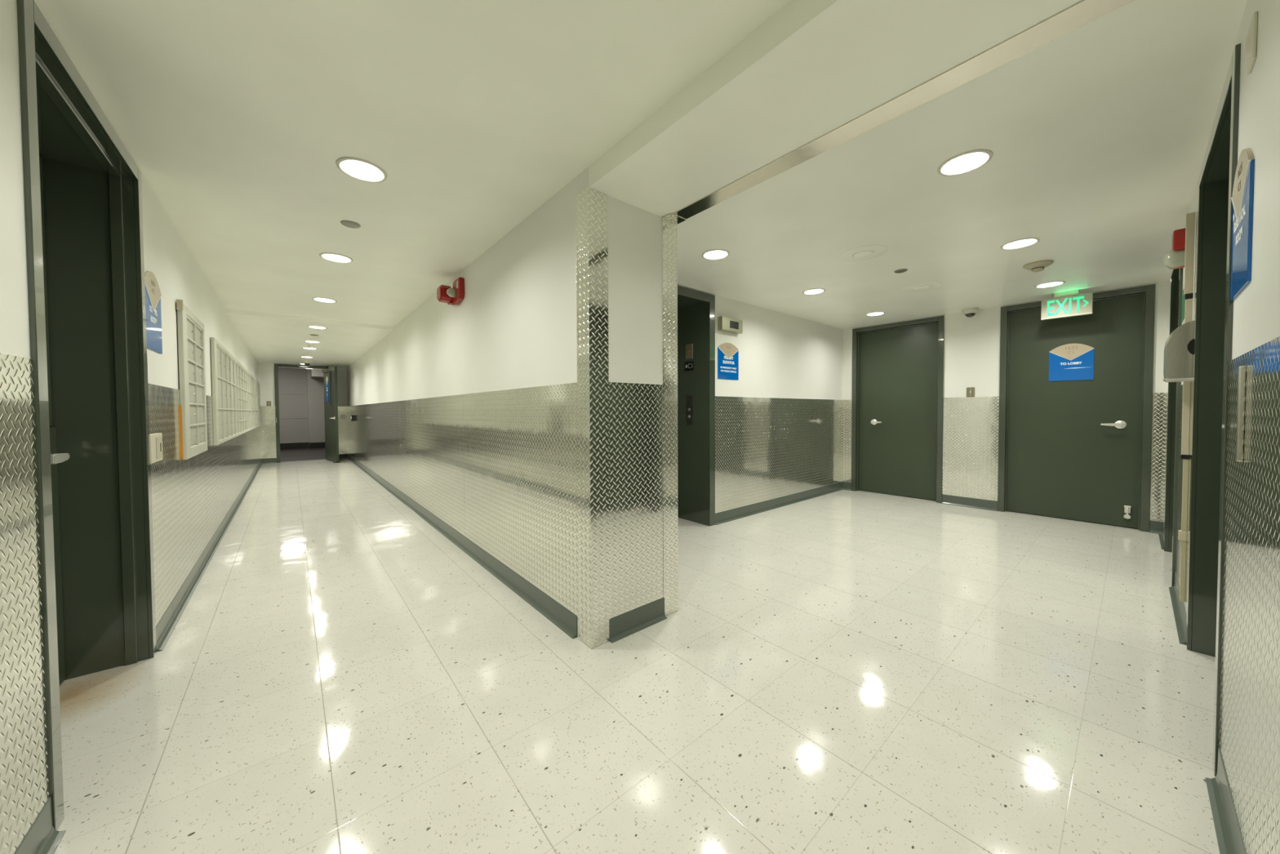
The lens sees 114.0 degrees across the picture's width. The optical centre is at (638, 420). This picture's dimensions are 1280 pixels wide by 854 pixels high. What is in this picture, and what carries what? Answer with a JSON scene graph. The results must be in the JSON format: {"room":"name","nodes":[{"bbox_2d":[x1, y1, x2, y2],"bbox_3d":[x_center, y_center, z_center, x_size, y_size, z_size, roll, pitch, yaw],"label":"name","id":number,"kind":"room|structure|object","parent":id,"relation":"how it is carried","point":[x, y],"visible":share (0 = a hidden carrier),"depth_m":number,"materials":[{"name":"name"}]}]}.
{"room":"service corridor","nodes":[
{"label":"service corridor","id":0,"kind":"room"},
{"bbox_2d":[0,0,258,395],"bbox_3d":[-4.258,-0.076,4.013,0.380,2.176,12.577,-1,2,-40],"label":"wall","id":1,"kind":"structure","parent":0,"point":[178,274],"depth_m":1.88,"materials":[{"name":"paint"}]},
{"bbox_2d":[0,352,49,853],"bbox_3d":[-0.887,0.426,0.305,0.004,1.128,1.949,-1,2,-40],"label":"wall panel","id":2,"kind":"object","parent":1,"relation":"attached to","point":[24,787],"visible":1,"depth_m":0.97,"materials":[{"name":"silver metal"}]},
{"bbox_2d":[14,796,66,853],"bbox_3d":[-0.876,1.031,0.326,0.027,0.105,1.948,-1,2,-40],"label":"baseboard","id":3,"kind":"structure","parent":1,"relation":"attached to","point":[42,837],"depth_m":1.03,"materials":[{"name":"plastic"}]},
{"bbox_2d":[16,0,156,830],"bbox_3d":[-1.960,-0.011,1.366,0.280,2.150,1.064,-1,2,-40],"label":"door","id":4,"kind":"structure","parent":1,"relation":"in","point":[82,188],"depth_m":1.71,"materials":[{"name":"green paint"}]},
{"bbox_2d":[144,271,162,353],"bbox_3d":[-2.303,-0.518,1.970,0.009,0.367,0.325,-1,2,-40],"label":"wall sign","id":5,"kind":"object","parent":1,"relation":"attached to","point":[153,293],"visible":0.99,"depth_m":1.97,"materials":[{"name":"blue plastic"}]},
{"bbox_2d":[147,382,207,626],"bbox_3d":[-2.710,0.383,2.478,0.004,1.128,1.589,-1,2,-40],"label":"wall panel","id":6,"kind":"object","parent":1,"relation":"attached to","point":[178,486],"visible":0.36,"depth_m":2.23,"materials":[{"name":"silver metal"}]},
{"bbox_2d":[149,432,162,463],"bbox_3d":[-2.260,0.127,1.948,0.014,0.132,0.215,-1,2,-40],"label":"plate","id":7,"kind":"object","parent":6,"relation":"attached to","point":[155,439],"visible":0.98,"depth_m":1.93,"materials":[{"name":"beige plastic"}]},
{"bbox_2d":[176,298,207,459],"bbox_3d":[-2.912,-0.241,2.724,0.026,0.930,0.818,-1,2,-40],"label":"window","id":8,"kind":"structure","parent":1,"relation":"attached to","point":[191,341],"depth_m":2.65,"materials":[{"name":"grey wood"}]},
{"bbox_2d":[155,458,262,651],"bbox_3d":[-5.100,0.932,5.362,0.027,0.105,9.058,-1,2,-40],"label":"baseboard","id":9,"kind":"structure","parent":1,"relation":"attached to","point":[167,623],"depth_m":2.62,"materials":[{"name":"plastic"}]},
{"bbox_2d":[204,395,238,543],"bbox_3d":[-4.006,0.352,4.022,0.004,1.128,2.437,-1,2,-40],"label":"wall panel","id":10,"kind":"object","parent":1,"relation":"attached to","point":[220,460],"visible":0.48,"depth_m":3.61,"materials":[{"name":"silver metal"}]},
{"bbox_2d":[210,337,261,445],"bbox_3d":[-5.698,-0.292,6.043,0.022,0.895,6.800,-1,2,-40],"label":"window","id":11,"kind":"structure","parent":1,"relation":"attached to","point":[236,393],"depth_m":4.38,"materials":[{"name":"grey wood"}]},
{"bbox_2d":[236,430,252,493],"bbox_3d":[-5.570,0.316,5.888,0.004,1.128,2.427,-1,2,-40],"label":"wall panel","id":12,"kind":"object","parent":1,"relation":"attached to","point":[243,441],"visible":0.48,"depth_m":5.67,"materials":[{"name":"silver metal"}]},
{"bbox_2d":[251,426,261,471],"bbox_3d":[-7.186,0.277,7.814,0.004,1.128,2.597,-1,2,-40],"label":"wall panel","id":13,"kind":"object","parent":1,"relation":"attached to","point":[255,433],"visible":0.54,"depth_m":7.63,"materials":[{"name":"silver metal"}]},
{"bbox_2d":[278,367,324,448],"bbox_3d":[-8.771,-0.434,11.073,3.800,2.600,4.350,-1,2,-40],"label":"wall","id":14,"kind":"structure","parent":0,"point":[301,391],"depth_m":12.52,"materials":[{"name":"grey paint"}]},
{"bbox_2d":[280,441,324,448],"bbox_3d":[-10.006,0.751,12.580,3.600,0.170,0.270,-1,2,-40],"label":"baseboard","id":15,"kind":"structure","parent":14,"relation":"attached to","point":[295,445],"depth_m":12.54,"materials":[{"name":"black"}]},
{"bbox_2d":[257,362,347,406],"bbox_3d":[-7.486,-0.187,9.349,1.534,2.176,0.150,-1,2,-40],"label":"wall","id":16,"kind":"structure","parent":0,"point":[266,371],"depth_m":8.92,"materials":[{"name":"paint"}]},
{"bbox_2d":[260,405,276,458],"bbox_3d":[-7.925,0.256,8.889,0.254,1.128,0.004,-1,2,-40],"label":"wall panel","id":17,"kind":"object","parent":16,"relation":"attached to","point":[268,427],"visible":0.82,"depth_m":8.89,"materials":[{"name":"silver metal"}]},
{"bbox_2d":[266,400,271,405],"bbox_3d":[-7.907,-0.363,8.888,0.072,0.105,0.010,-1,2,-40],"label":"switch","id":18,"kind":"object","parent":16,"relation":"attached to","point":[268,402],"visible":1,"depth_m":8.89,"materials":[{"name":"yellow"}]},
{"bbox_2d":[261,457,276,463],"bbox_3d":[-7.915,0.861,8.895,0.254,0.105,0.027,-1,2,-40],"label":"baseboard","id":19,"kind":"structure","parent":16,"relation":"attached to","point":[267,460],"depth_m":8.90,"materials":[{"name":"plastic"}]},
{"bbox_2d":[274,363,338,462],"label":"door","id":20,"kind":"structure","parent":16,"relation":"in","point":[331,407],"depth_m":9.05,"materials":[{"name":"green paint"}]},
{"bbox_2d":[325,376,328,401],"bbox_3d":[-6.944,-0.701,9.271,0.150,0.562,0.009,1,2,40],"label":"wall sign","id":21,"kind":"object","parent":20,"relation":"attached to","point":[326,378],"visible":1,"depth_m":9.26,"materials":[{"name":"blue plastic"}]},
{"bbox_2d":[337,406,348,453],"bbox_3d":[-6.982,0.233,9.679,0.346,1.128,0.004,-1,2,-40],"label":"wall panel","id":22,"kind":"object","parent":16,"relation":"attached to","point":[342,411],"visible":0.56,"depth_m":9.73,"materials":[{"name":"silver metal"}]},
{"bbox_2d":[338,453,348,458],"bbox_3d":[-6.971,0.838,9.686,0.350,0.105,0.027,-1,2,-40],"label":"baseboard","id":23,"kind":"structure","parent":16,"relation":"attached to","point":[340,455],"depth_m":9.74,"materials":[{"name":"black"}]},
{"bbox_2d":[225,307,394,367],"bbox_3d":[-5.579,-1.211,7.045,1.534,0.042,5.800,-1,2,-40],"label":"ceiling","id":24,"kind":"structure","parent":0,"point":[271,338],"depth_m":5.84,"materials":[{"name":"paint"}]},
{"bbox_2d":[302,360,311,364],"bbox_3d":[-6.714,-1.168,8.417,0.163,0.099,0.163,-1,2,-40],"label":"dome camera","id":25,"kind":"object","parent":24,"relation":"attached to","point":[304,362],"visible":1,"depth_m":8.37,"materials":[{"name":"beige plastic"}]},
{"bbox_2d":[302,346,316,349],"bbox_3d":[-5.390,-1.215,6.811,0.194,0.072,0.194,-1,2,-40],"label":"ceiling light","id":26,"kind":"object","parent":24,"relation":"attached to","point":[303,347],"visible":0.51,"depth_m":6.86,"materials":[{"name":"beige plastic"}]},
{"bbox_2d":[304,340,320,342],"bbox_3d":[-4.851,-1.203,6.181,0.194,0.072,0.194,-1,2,-40],"label":"ceiling light","id":27,"kind":"object","parent":24,"relation":"attached to","point":[309,341],"visible":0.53,"depth_m":6.22,"materials":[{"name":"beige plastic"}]},
{"bbox_2d":[307,325,327,328],"bbox_3d":[-3.962,-1.182,5.125,0.194,0.072,0.194,-1,2,-40],"label":"ceiling light","id":28,"kind":"object","parent":24,"relation":"attached to","point":[311,326],"visible":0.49,"depth_m":5.17,"materials":[{"name":"beige plastic"}]},
{"bbox_2d":[35,0,790,326],"bbox_3d":[-1.715,-1.145,2.437,1.534,0.012,6.327,-1,2,-40],"label":"ceiling","id":29,"kind":"structure","parent":0,"point":[238,116],"depth_m":1.50,"materials":[{"name":"paint"}]},
{"bbox_2d":[311,297,337,302],"bbox_3d":[-3.044,-1.200,4.031,0.194,0.072,0.194,-1,2,-40],"label":"ceiling light","id":30,"kind":"object","parent":29,"relation":"attached to","point":[317,299],"visible":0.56,"depth_m":4.08,"materials":[{"name":"beige plastic"}]},
{"bbox_2d":[319,252,353,262],"bbox_3d":[-2.131,-1.179,2.932,0.194,0.072,0.194,-1,2,-40],"label":"ceiling light","id":31,"kind":"object","parent":29,"relation":"attached to","point":[335,257],"visible":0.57,"depth_m":2.98,"materials":[{"name":"beige plastic"}]},
{"bbox_2d":[340,220,360,228],"bbox_3d":[-1.668,-1.135,2.408,0.097,0.008,0.097,-1,2,-40],"label":"cap","id":32,"kind":"object","parent":29,"relation":"attached to","point":[349,224],"visible":1,"depth_m":2.39,"materials":[{"name":"beige"}]},
{"bbox_2d":[335,156,387,182],"bbox_3d":[-1.243,-1.158,1.870,0.194,0.072,0.194,-1,2,-40],"label":"ceiling light","id":33,"kind":"object","parent":29,"relation":"attached to","point":[357,168],"visible":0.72,"depth_m":1.91,"materials":[{"name":"beige plastic"}]},
{"bbox_2d":[346,166,662,638],"bbox_3d":[-3.324,-0.128,6.008,0.550,2.176,10.319,-1,2,-40],"label":"wall","id":34,"kind":"structure","parent":0,"point":[514,326],"depth_m":2.32,"materials":[{"name":"paint"}]},
{"bbox_2d":[346,405,354,457],"bbox_3d":[-6.461,0.238,9.330,0.004,1.128,1.207,-1,2,-40],"label":"wall panel","id":35,"kind":"object","parent":34,"relation":"attached to","point":[350,408],"visible":1,"depth_m":9.30,"materials":[{"name":"silver metal"}]},
{"bbox_2d":[353,404,371,469],"bbox_3d":[-5.288,0.266,7.931,0.004,1.128,2.437,-1,2,-40],"label":"wall panel","id":36,"kind":"object","parent":34,"relation":"attached to","point":[362,423],"visible":1,"depth_m":7.75,"materials":[{"name":"silver metal"}]},
{"bbox_2d":[350,414,354,421],"bbox_3d":[-6.028,-0.054,8.754,0.062,0.125,0.160,-1,2,-40],"label":"magnet","id":37,"kind":"object","parent":36,"relation":"attached to","point":[352,417],"visible":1,"depth_m":8.70,"materials":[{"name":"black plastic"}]},
{"bbox_2d":[370,400,401,491],"bbox_3d":[-3.720,0.303,6.062,0.004,1.128,2.437,-1,2,-40],"label":"wall panel","id":38,"kind":"object","parent":34,"relation":"attached to","point":[384,416],"visible":1,"depth_m":5.85,"materials":[{"name":"silver metal"}]},
{"bbox_2d":[400,394,465,536],"bbox_3d":[-2.151,0.340,4.192,0.004,1.128,2.440,-1,2,-40],"label":"wall panel","id":39,"kind":"object","parent":34,"relation":"attached to","point":[432,428],"visible":1,"depth_m":3.88,"materials":[{"name":"silver metal"}]},
{"bbox_2d":[436,277,464,305],"bbox_3d":[-1.472,-1.003,3.249,0.125,0.180,0.300,-1,2,-40],"label":"fire alarm","id":40,"kind":"object","parent":34,"relation":"attached to","point":[445,294],"visible":1,"depth_m":3.23,"materials":[{"name":"red plastic"}]},
{"bbox_2d":[347,453,577,639],"bbox_3d":[-3.580,0.912,5.895,0.027,0.105,10.195,-1,2,-40],"label":"baseboard","id":41,"kind":"structure","parent":34,"relation":"attached to","point":[562,617],"depth_m":2.74,"materials":[{"name":"plastic"}]},
{"bbox_2d":[462,382,578,618],"bbox_3d":[-0.824,0.371,2.610,0.004,1.128,1.684,-1,2,-40],"label":"wall panel","id":42,"kind":"object","parent":34,"relation":"attached to","point":[521,445],"visible":1,"depth_m":2.38,"materials":[{"name":"silver metal"}]},
{"bbox_2d":[575,186,609,648],"bbox_3d":[-0.213,0.000,1.947,0.106,2.080,0.106,-1,2,-40],"label":"guard","id":43,"kind":"object","parent":34,"relation":"attached to","point":[591,205],"visible":1,"depth_m":1.91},
{"bbox_2d":[608,382,662,618],"bbox_3d":[-0.007,0.380,2.063,0.345,1.128,0.004,-1,2,-40],"label":"wall panel","id":44,"kind":"object","parent":34,"relation":"attached to","point":[635,410],"visible":1,"depth_m":2.05,"materials":[{"name":"silver metal"}]},
{"bbox_2d":[608,597,666,643],"bbox_3d":[0.004,0.986,2.069,0.358,0.105,0.027,-1,2,-40],"label":"baseboard","id":45,"kind":"structure","parent":34,"relation":"attached to","point":[623,625],"depth_m":2.06,"materials":[{"name":"plastic"}]},
{"bbox_2d":[662,217,678,615],"bbox_3d":[0.135,-0.007,2.238,0.109,2.077,0.106,-1,2,-40],"label":"guard","id":46,"kind":"object","parent":34,"relation":"attached to","point":[669,229],"visible":0.96,"depth_m":2.20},
{"bbox_2d":[662,213,685,224],"bbox_3d":[0.184,-1.042,2.148,0.108,0.003,0.064,-1,2,-40],"label":"guard","id":47,"kind":"object","parent":34,"relation":"attached to","point":[671,217],"visible":1,"depth_m":2.14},
{"bbox_2d":[53,447,1219,853],"bbox_3d":[-3.185,0.984,7.545,7.574,0.121,16.977,-1,2,-40],"label":"floor","id":48,"kind":"structure","parent":0,"point":[842,671],"depth_m":1.56,"materials":[{"name":"tile"}]},
{"bbox_2d":[677,284,843,399],"bbox_3d":[1.067,-0.117,4.690,4.484,2.176,0.700,-1,2,-40],"label":"wall","id":49,"kind":"structure","parent":0,"point":[781,355],"depth_m":4.64,"materials":[{"name":"paint"}]},
{"bbox_2d":[677,285,715,526],"bbox_3d":[0.073,-0.084,3.752,1.215,2.165,0.570,-1,2,-40],"label":"door","id":50,"kind":"structure","parent":49,"relation":"in","point":[695,308],"depth_m":3.99,"materials":[{"name":"green paint"}]},
{"bbox_2d":[685,343,693,359],"bbox_3d":[0.492,-0.674,4.057,0.009,0.145,0.093,-1,2,-40],"label":"plate","id":51,"kind":"object","parent":50,"relation":"attached to","point":[689,348],"visible":1,"depth_m":4.05,"materials":[{"name":"brown metal"}]},
{"bbox_2d":[684,360,693,370],"bbox_3d":[0.493,-0.532,4.059,0.010,0.085,0.122,-1,2,-40],"label":"display","id":52,"kind":"object","parent":50,"relation":"attached to","point":[689,366],"visible":1,"depth_m":4.05,"materials":[{"name":"black plastic"}]},
{"bbox_2d":[717,342,738,379],"bbox_3d":[0.877,-0.580,4.059,0.318,0.355,0.009,-1,2,-40],"label":"wall sign","id":53,"kind":"object","parent":49,"relation":"attached to","point":[727,353],"visible":1,"depth_m":4.05,"materials":[{"name":"blue plastic"}]},
{"bbox_2d":[717,315,742,333],"bbox_3d":[0.891,-0.924,4.031,0.318,0.128,0.059,-1,2,-40],"label":"indicator","id":54,"kind":"object","parent":49,"relation":"attached to","point":[726,324],"visible":1,"depth_m":3.99,"materials":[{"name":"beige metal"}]},
{"bbox_2d":[715,395,842,513],"bbox_3d":[1.750,0.307,4.812,2.697,1.128,0.004,-1,2,-40],"label":"wall panel","id":55,"kind":"object","parent":49,"relation":"attached to","point":[766,448],"visible":1,"depth_m":4.58,"materials":[{"name":"silver metal"}]},
{"bbox_2d":[715,481,843,524],"bbox_3d":[1.760,0.913,4.817,2.697,0.105,0.027,-1,2,-40],"label":"baseboard","id":56,"kind":"structure","parent":49,"relation":"attached to","point":[732,514],"depth_m":4.59,"materials":[{"name":"plastic"}]},
{"bbox_2d":[588,0,1083,217],"bbox_3d":[0.552,-1.087,1.357,0.550,0.113,1.757,-1,2,-40],"label":"beam","id":57,"kind":"structure","parent":0,"point":[812,68],"depth_m":1.28,"materials":[{"name":"paint"}]},
{"bbox_2d":[672,0,1134,218],"bbox_3d":[0.732,-1.033,1.506,0.094,0.004,1.752,-1,2,-40],"label":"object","id":58,"kind":"structure","parent":57,"relation":"attached to","point":[1085,11],"depth_m":1.29,"materials":[{"name":"beige paint"}]},
{"bbox_2d":[677,0,1247,329],"bbox_3d":[2.051,-1.181,3.252,4.184,0.012,2.736,-1,2,-40],"label":"ceiling","id":59,"kind":"structure","parent":0,"point":[1097,135],"depth_m":2.10,"materials":[{"name":"paint"}]},
{"bbox_2d":[701,248,729,259],"bbox_3d":[0.537,-1.190,2.901,0.194,0.072,0.194,-1,2,-40],"label":"ceiling light","id":60,"kind":"object","parent":59,"relation":"attached to","point":[713,254],"visible":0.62,"depth_m":2.95,"materials":[{"name":"beige plastic"}]},
{"bbox_2d":[802,288,825,294],"bbox_3d":[1.608,-1.217,3.816,0.194,0.072,0.194,-1,2,-40],"label":"ceiling light","id":61,"kind":"object","parent":59,"relation":"attached to","point":[814,291],"visible":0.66,"depth_m":3.87,"materials":[{"name":"beige plastic"}]},
{"bbox_2d":[840,244,888,261],"bbox_3d":[1.565,-1.156,2.894,0.296,0.018,0.296,-1,2,-40],"label":"ceiling speaker","id":62,"kind":"object","parent":59,"relation":"attached to","point":[864,252],"visible":1,"depth_m":2.87,"materials":[{"name":"paint"}]},
{"bbox_2d":[865,311,884,315],"bbox_3d":[2.686,-1.243,4.718,0.194,0.072,0.194,-1,2,-40],"label":"ceiling light","id":63,"kind":"object","parent":59,"relation":"attached to","point":[873,313],"visible":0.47,"depth_m":4.77,"materials":[{"name":"beige plastic"}]},
{"bbox_2d":[893,268,907,273],"bbox_3d":[2.057,-1.172,3.261,0.091,0.008,0.091,-1,2,-40],"label":"cap","id":64,"kind":"object","parent":59,"relation":"attached to","point":[902,270],"visible":1,"depth_m":3.25,"materials":[{"name":"grey"}]},
{"bbox_2d":[902,281,942,292],"bbox_3d":[2.518,-1.179,3.703,0.296,0.018,0.296,-1,2,-40],"label":"ceiling speaker","id":65,"kind":"object","parent":59,"relation":"attached to","point":[922,286],"visible":1,"depth_m":3.68,"materials":[{"name":"paint"}]},
{"bbox_2d":[937,148,992,175],"bbox_3d":[1.439,-1.169,1.837,0.194,0.072,0.194,-1,2,-40],"label":"ceiling light","id":66,"kind":"object","parent":59,"relation":"attached to","point":[968,161],"visible":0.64,"depth_m":1.87,"materials":[{"name":"beige plastic"}]},
{"bbox_2d":[961,306,978,317],"bbox_3d":[3.603,-1.167,4.517,0.148,0.090,0.148,-1,2,-40],"label":"dome camera","id":67,"kind":"object","parent":59,"relation":"attached to","point":[968,312],"visible":1,"depth_m":4.48,"materials":[{"name":"beige plastic"}]},
{"bbox_2d":[1000,237,1039,249],"bbox_3d":[2.507,-1.195,2.735,0.194,0.072,0.194,-1,2,-40],"label":"ceiling light","id":68,"kind":"object","parent":59,"relation":"attached to","point":[1022,242],"visible":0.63,"depth_m":2.78,"materials":[{"name":"beige plastic"}]},
{"bbox_2d":[1022,259,1053,271],"bbox_3d":[2.997,-1.149,3.120,0.168,0.055,0.168,-1,2,-40],"label":"smoke detector","id":69,"kind":"object","parent":59,"relation":"attached to","point":[1036,266],"visible":1,"depth_m":3.09,"materials":[{"name":"beige plastic"}]},
{"bbox_2d":[1034,280,1065,288],"bbox_3d":[3.593,-1.222,3.634,0.194,0.072,0.194,-1,2,-40],"label":"ceiling light","id":70,"kind":"object","parent":59,"relation":"attached to","point":[1054,283],"visible":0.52,"depth_m":3.67,"materials":[{"name":"beige plastic"}]},
{"bbox_2d":[1040,289,1093,319],"bbox_3d":[3.983,-1.082,3.872,0.042,0.234,0.335,-1,2,-40],"label":"exit sign","id":71,"kind":"object","parent":59,"relation":"hanging from","point":[1070,303],"visible":1,"depth_m":3.86,"materials":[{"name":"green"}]},
{"bbox_2d":[842,280,1169,524],"bbox_3d":[3.870,-0.127,4.603,0.300,2.176,3.036,-1,2,-40],"label":"wall","id":72,"kind":"structure","parent":0,"point":[971,348],"depth_m":4.54,"materials":[{"name":"paint"}]},
{"bbox_2d":[842,481,851,490],"bbox_3d":[2.815,0.889,5.636,0.027,0.105,0.127,-1,2,-40],"label":"baseboard","id":73,"kind":"structure","parent":72,"relation":"attached to","point":[846,486],"depth_m":5.64,"materials":[{"name":"plastic"}]},
{"bbox_2d":[842,400,852,482],"bbox_3d":[2.822,0.283,5.628,0.004,1.128,0.123,-1,2,-40],"label":"wall panel","id":74,"kind":"object","parent":72,"relation":"attached to","point":[846,404],"visible":1,"depth_m":5.63,"materials":[{"name":"silver metal"}]},
{"bbox_2d":[851,315,944,502],"bbox_3d":[3.226,-0.132,5.214,0.131,2.162,1.013,-1,2,-40],"label":"door","id":75,"kind":"structure","parent":72,"relation":"in","point":[897,405],"depth_m":5.20,"materials":[{"name":"green paint"}]},
{"bbox_2d":[941,493,997,511],"bbox_3d":[3.667,0.909,4.620,0.027,0.105,0.491,-1,2,-40],"label":"baseboard","id":76,"kind":"structure","parent":72,"relation":"attached to","point":[988,504],"depth_m":4.62,"materials":[{"name":"plastic"}]},
{"bbox_2d":[942,396,999,501],"bbox_3d":[3.673,0.303,4.614,0.004,1.128,0.491,-1,2,-40],"label":"wall panel","id":77,"kind":"object","parent":72,"relation":"attached to","point":[971,424],"visible":1,"depth_m":4.60,"materials":[{"name":"silver metal"}]},
{"bbox_2d":[966,386,974,396],"bbox_3d":[3.669,-0.315,4.596,0.010,0.105,0.072,-1,2,-40],"label":"switch","id":78,"kind":"object","parent":72,"relation":"attached to","point":[971,390],"visible":1,"depth_m":4.59,"materials":[{"name":"silver"}]},
{"bbox_2d":[997,284,1155,532],"bbox_3d":[4.186,-0.109,4.045,0.113,2.162,1.022,-1,2,-40],"label":"door","id":79,"kind":"structure","parent":72,"relation":"in","point":[1074,450],"depth_m":3.99,"materials":[{"name":"green paint"}]},
{"bbox_2d":[1048,343,1093,381],"bbox_3d":[4.193,-0.568,4.033,0.009,0.357,0.303,-1,2,-40],"label":"wall sign","id":80,"kind":"object","parent":79,"relation":"attached to","point":[1078,363],"visible":1,"depth_m":4.03,"materials":[{"name":"blue plastic"}]},
{"bbox_2d":[1123,505,1131,519],"bbox_3d":[4.433,0.833,3.770,0.034,0.119,0.044,-1,2,-40],"label":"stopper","id":81,"kind":"object","parent":79,"relation":"attached to","point":[1126,508],"visible":1,"depth_m":3.77,"materials":[{"name":"white metal"}]},
{"bbox_2d":[1149,520,1162,533],"bbox_3d":[4.508,0.929,3.618,0.027,0.105,0.075,-1,2,-40],"label":"baseboard","id":82,"kind":"structure","parent":72,"relation":"attached to","point":[1155,526],"depth_m":3.62,"materials":[{"name":"plastic"}]},
{"bbox_2d":[1150,392,1166,521],"bbox_3d":[4.514,0.323,3.611,0.004,1.128,0.075,-1,2,-40],"label":"wall panel","id":83,"kind":"object","parent":72,"relation":"attached to","point":[1158,427],"visible":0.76,"depth_m":3.61,"materials":[{"name":"silver metal"}]},
{"bbox_2d":[1167,0,1279,391],"bbox_3d":[2.259,-0.045,1.415,6.868,2.176,0.380,-1,2,-40],"label":"wall","id":84,"kind":"structure","parent":0,"point":[1256,308],"depth_m":0.94,"materials":[{"name":"paint"}]},
{"bbox_2d":[1158,521,1164,549],"bbox_3d":[4.288,0.935,3.402,0.642,0.105,0.027,-1,2,-40],"label":"baseboard","id":85,"kind":"structure","parent":84,"relation":"attached to","point":[1161,535],"depth_m":3.44,"materials":[{"name":"plastic"}]},
{"bbox_2d":[1163,392,1167,524],"bbox_3d":[4.291,0.330,3.377,0.638,1.128,0.004,-1,2,-40],"label":"wall panel","id":86,"kind":"object","parent":84,"relation":"attached to","point":[1166,393],"visible":0.42,"depth_m":3.50,"materials":[{"name":"silver metal"}]},
{"bbox_2d":[1164,267,1182,586],"bbox_3d":[3.720,-0.052,2.723,1.060,2.115,0.286,-1,2,-40],"label":"door","id":87,"kind":"structure","parent":84,"relation":"in","point":[1176,275],"depth_m":3.12,"materials":[{"name":"green paint"}]},
{"bbox_2d":[1163,227,1185,269],"bbox_3d":[2.990,-0.946,2.314,0.130,0.201,0.085,-1,2,-40],"label":"fire alarm","id":88,"kind":"object","parent":84,"relation":"attached to","point":[1174,259],"visible":0.66,"depth_m":2.28,"materials":[{"name":"red plastic"}]},
{"bbox_2d":[1168,571,1186,644],"bbox_3d":[2.868,0.970,2.212,0.936,0.105,0.027,-1,2,-40],"label":"baseboard","id":89,"kind":"structure","parent":84,"relation":"attached to","point":[1180,614],"depth_m":2.15,"materials":[{"name":"plastic"}]},
{"bbox_2d":[1163,320,1194,382],"bbox_3d":[2.560,-0.324,1.969,0.151,0.275,0.090,-1,2,-40],"label":"dispenser","id":90,"kind":"object","parent":84,"relation":"attached to","point":[1178,364],"visible":0.84,"depth_m":1.92,"materials":[{"name":"grey plastic"}]},
{"bbox_2d":[1181,267,1185,324],"bbox_3d":[3.019,-0.721,2.293,0.360,0.360,0.010,-1,2,-40],"label":"notice sign","id":91,"kind":"object","parent":84,"relation":"attached to","point":[1183,295],"visible":0.17,"depth_m":2.35,"materials":[{"name":"grey"}]},
{"bbox_2d":[1175,381,1192,615],"bbox_3d":[2.873,0.364,2.188,0.936,1.128,0.004,-1,2,-40],"label":"wall panel","id":92,"kind":"object","parent":84,"relation":"attached to","point":[1180,460],"visible":0.42,"depth_m":2.31,"materials":[{"name":"silver metal"}]},
{"bbox_2d":[1177,212,1195,601],"bbox_3d":[2.668,-0.056,2.028,0.037,1.885,0.026,-1,2,-40],"label":"cable raceway","id":93,"kind":"object","parent":84,"relation":"attached to","point":[1190,217],"visible":0.98,"depth_m":2.02,"materials":[{"name":"beige plastic"}]},
{"bbox_2d":[1186,43,1240,776],"bbox_3d":[2.190,-0.014,1.435,1.060,2.115,0.279,-1,2,-40],"label":"door","id":94,"kind":"structure","parent":84,"relation":"in","point":[1214,308],"depth_m":1.80,"materials":[{"name":"green paint"}]},
{"bbox_2d":[1204,747,1246,853],"bbox_3d":[0.702,1.022,0.396,2.534,0.105,0.027,-1,2,-40],"label":"baseboard","id":95,"kind":"structure","parent":84,"relation":"attached to","point":[1228,836],"depth_m":1.08,"materials":[{"name":"plastic"}]},
{"bbox_2d":[1230,147,1254,300],"bbox_3d":[1.586,-0.522,1.095,0.275,0.362,0.009,-1,2,-40],"label":"wall sign","id":96,"kind":"object","parent":84,"relation":"attached to","point":[1242,196],"visible":1,"depth_m":1.06,"materials":[{"name":"blue plastic"}]},
{"bbox_2d":[1218,336,1279,853],"bbox_3d":[0.716,0.416,0.387,2.558,1.128,0.014,-1,2,-40],"label":"wall panel","id":97,"kind":"object","parent":84,"relation":"attached to","point":[1249,719],"depth_m":0.91,"materials":[{"name":"silver metal"}]},
{"bbox_2d":[1244,11,1257,74],"bbox_3d":[1.519,-0.935,1.033,0.080,0.110,0.013,-1,2,-40],"label":"fire alarm strobe","id":98,"kind":"object","parent":84,"relation":"attached to","point":[1251,44],"visible":1,"depth_m":1.02,"materials":[{"name":"beige plastic"}]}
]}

